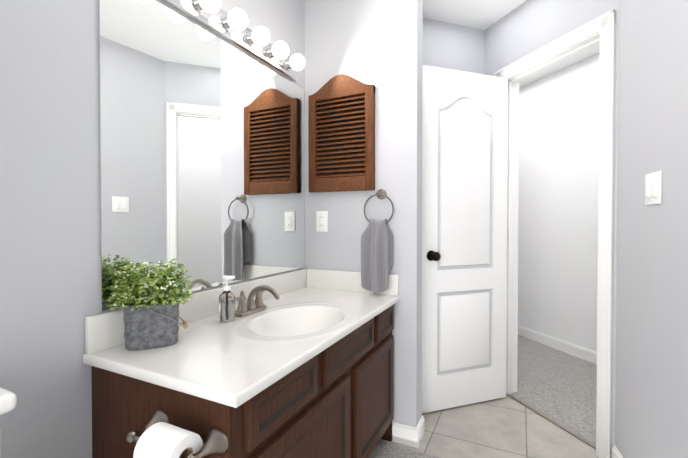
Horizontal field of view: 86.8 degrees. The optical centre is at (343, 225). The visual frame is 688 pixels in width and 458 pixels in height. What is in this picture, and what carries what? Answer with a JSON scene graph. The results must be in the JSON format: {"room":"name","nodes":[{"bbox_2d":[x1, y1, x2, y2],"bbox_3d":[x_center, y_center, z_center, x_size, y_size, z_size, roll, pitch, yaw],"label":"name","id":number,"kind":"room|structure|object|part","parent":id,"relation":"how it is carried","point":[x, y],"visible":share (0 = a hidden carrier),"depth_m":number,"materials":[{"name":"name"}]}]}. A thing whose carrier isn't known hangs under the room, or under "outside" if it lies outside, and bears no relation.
{"room":"bathroom","nodes":[
{"label":"bathroom","id":0,"kind":"room"},
{"bbox_2d":[0,0,304,457],"bbox_3d":[-0.867,-0.096,0.911,0.127,2.440,2.740,0,1,26],"label":"wall","id":1,"kind":"structure","parent":0,"point":[202,150],"depth_m":1.11,"materials":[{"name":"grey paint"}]},
{"bbox_2d":[161,0,304,80],"bbox_3d":[-0.419,-0.827,1.540,0.132,0.100,0.930,0,1,26],"label":"sconce","id":2,"kind":"object","parent":1,"relation":"attached to","point":[215,18],"visible":1,"depth_m":1.55,"materials":[{"name":"white glass"}]},
{"bbox_2d":[305,0,422,426],"bbox_3d":[0.092,-0.111,2.006,0.655,2.440,0.110,0,1,26],"label":"wall","id":3,"kind":"structure","parent":0,"point":[378,44],"depth_m":1.88,"materials":[{"name":"paint"}]},
{"bbox_2d":[316,211,327,231],"bbox_3d":[-0.126,-0.021,2.046,0.072,0.117,0.010,0,1,26],"label":"outlet","id":4,"kind":"object","parent":3,"relation":"attached to","point":[321,221],"visible":1,"depth_m":2.04,"materials":[{"name":"white plastic"}]},
{"bbox_2d":[308,74,374,191],"bbox_3d":[-0.018,-0.498,1.974,0.390,0.625,0.034,0,1,26],"label":"medicine cabinet","id":5,"kind":"object","parent":3,"relation":"attached to","point":[341,132],"visible":1,"depth_m":1.97,"materials":[{"name":"brown wood"}]},
{"bbox_2d":[364,189,393,223],"bbox_3d":[0.183,-0.092,1.867,0.166,0.192,0.060,0,1,26],"label":"towel ring","id":6,"kind":"object","parent":3,"relation":"attached to","point":[381,194],"visible":0.92,"depth_m":1.86,"materials":[{"name":"silver metal"}]},
{"bbox_2d":[361,219,393,293],"bbox_3d":[0.170,0.155,1.849,0.152,0.377,0.086,0,1,26],"label":"hanging towel","id":7,"kind":"object","parent":6,"relation":"hanging from","point":[377,246],"visible":1,"depth_m":1.83,"materials":[{"name":"fabric"}]},
{"bbox_2d":[423,18,483,74],"bbox_3d":[0.409,-0.116,2.383,1.386,2.440,0.120,0,1,-19],"label":"wall","id":8,"kind":"structure","parent":0,"point":[446,45],"depth_m":2.42,"materials":[{"name":"paint"}]},
{"bbox_2d":[380,395,598,457],"bbox_3d":[0.306,1.173,0.937,2.189,0.100,3.783,0,1,26],"label":"floor","id":9,"kind":"structure","parent":0,"point":[506,427],"depth_m":1.92,"materials":[{"name":"beige tile"}]},
{"bbox_2d":[0,387,16,457],"bbox_3d":[-0.624,0.732,0.442,0.725,0.795,0.500,0,1,26],"label":"toilet","id":10,"kind":"object","parent":9,"relation":"on","point":[8,401],"visible":1,"depth_m":0.71,"materials":[{"name":"white ceramic"}]},
{"bbox_2d":[83,268,399,457],"bbox_3d":[-0.252,0.687,1.402,0.568,0.860,1.291,0,1,26],"label":"bathroom vanity","id":11,"kind":"object","parent":9,"relation":"on","point":[302,366],"visible":0.96,"depth_m":1.07,"materials":[{"name":"brown wood"}]},
{"bbox_2d":[106,257,193,350],"bbox_3d":[-0.584,0.232,1.109,0.208,0.265,0.219,0,1,26],"label":"planter","id":12,"kind":"object","parent":11,"relation":"on","point":[150,321],"visible":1,"depth_m":1.07,"materials":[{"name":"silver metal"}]},
{"bbox_2d":[219,276,234,322],"bbox_3d":[-0.440,0.274,1.369,0.062,0.170,0.058,0,1,26],"label":"soap dispenser","id":13,"kind":"object","parent":11,"relation":"on","point":[226,305],"visible":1,"depth_m":1.35,"materials":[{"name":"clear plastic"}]},
{"bbox_2d":[235,285,279,315],"bbox_3d":[-0.335,0.300,1.486,0.172,0.115,0.262,0,1,26],"label":"faucet","id":14,"kind":"object","parent":11,"relation":"on","point":[252,305],"visible":0.88,"depth_m":1.48,"materials":[{"name":"silver metal"}]},
{"bbox_2d":[369,441,438,457],"bbox_3d":[0.215,1.111,1.343,0.530,0.014,0.895,0,1,26],"label":"bath rug","id":15,"kind":"object","parent":9,"relation":"on","point":[384,450],"visible":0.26,"depth_m":1.76,"materials":[{"name":"fabric"}]},
{"bbox_2d":[423,0,599,87],"bbox_3d":[0.917,-1.378,1.806,5.500,0.100,6.300,0,1,26],"label":"ceiling","id":16,"kind":"structure","parent":0,"point":[482,14],"depth_m":2.29,"materials":[{"name":"paint"}]},
{"bbox_2d":[484,0,618,446],"bbox_3d":[1.004,-0.118,2.578,0.120,2.440,3.300,0,1,-19],"label":"wall","id":17,"kind":"structure","parent":0,"point":[525,28],"depth_m":2.02,"materials":[{"name":"paint"}]},
{"bbox_2d":[422,65,507,412],"bbox_3d":[0.740,0.085,2.221,0.627,2.018,0.178,0,1,-19],"label":"door","id":18,"kind":"structure","parent":17,"relation":"in","point":[464,201],"depth_m":2.20,"materials":[{"name":"white paint"}]},
{"bbox_3d":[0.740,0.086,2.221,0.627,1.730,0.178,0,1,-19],"label":"knob","id":19,"kind":"part","parent":18,"relation":"part of","materials":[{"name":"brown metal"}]},
{"bbox_2d":[506,394,595,448],"bbox_3d":[1.167,1.104,2.076,0.024,0.008,0.630,0,1,-19],"label":"trim","id":20,"kind":"structure","parent":17,"relation":"attached to","point":[556,423],"depth_m":2.03,"materials":[{"name":"silver metal"}]},
{"bbox_2d":[493,9,615,457],"bbox_3d":[1.181,0.056,2.067,0.160,2.104,0.770,0,1,-19],"label":"door frame","id":21,"kind":"structure","parent":17,"relation":"attached to","point":[604,25],"depth_m":1.74,"materials":[{"name":"white wood"}]},
{"bbox_2d":[511,335,596,444],"bbox_3d":[1.535,1.146,2.779,1.155,0.106,3.540,0,1,-19],"label":"floor carpet","id":22,"kind":"object","parent":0,"point":[558,386],"visible":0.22,"depth_m":2.49,"materials":[{"name":"grey carpet"}]},
{"bbox_2d":[518,53,599,351],"bbox_3d":[1.571,-0.121,2.774,1.080,2.440,3.540,0,1,-19],"label":"wall","id":23,"kind":"structure","parent":0,"point":[558,203],"depth_m":3.16,"materials":[{"name":"paint"}]},
{"bbox_2d":[615,0,687,457],"bbox_3d":[0.828,-0.088,0.240,0.120,2.440,3.082,0,1,19],"label":"wall","id":24,"kind":"structure","parent":0,"point":[651,405],"depth_m":1.35,"materials":[{"name":"paint"}]},
{"bbox_2d":[392,325,622,457],"bbox_3d":[1.103,1.067,1.528,2.665,0.097,5.606,0,1,26],"label":"baseboard","id":25,"kind":"structure","parent":24,"relation":"attached to","point":[408,435],"depth_m":2.70,"materials":[{"name":"white wood"}]},
{"bbox_2d":[645,171,661,204],"bbox_3d":[1.133,-0.135,1.340,0.014,0.117,0.118,0,1,19],"label":"double light switch","id":26,"kind":"object","parent":24,"relation":"attached to","point":[653,188],"visible":1,"depth_m":1.32,"materials":[{"name":"white plastic"}]}
]}

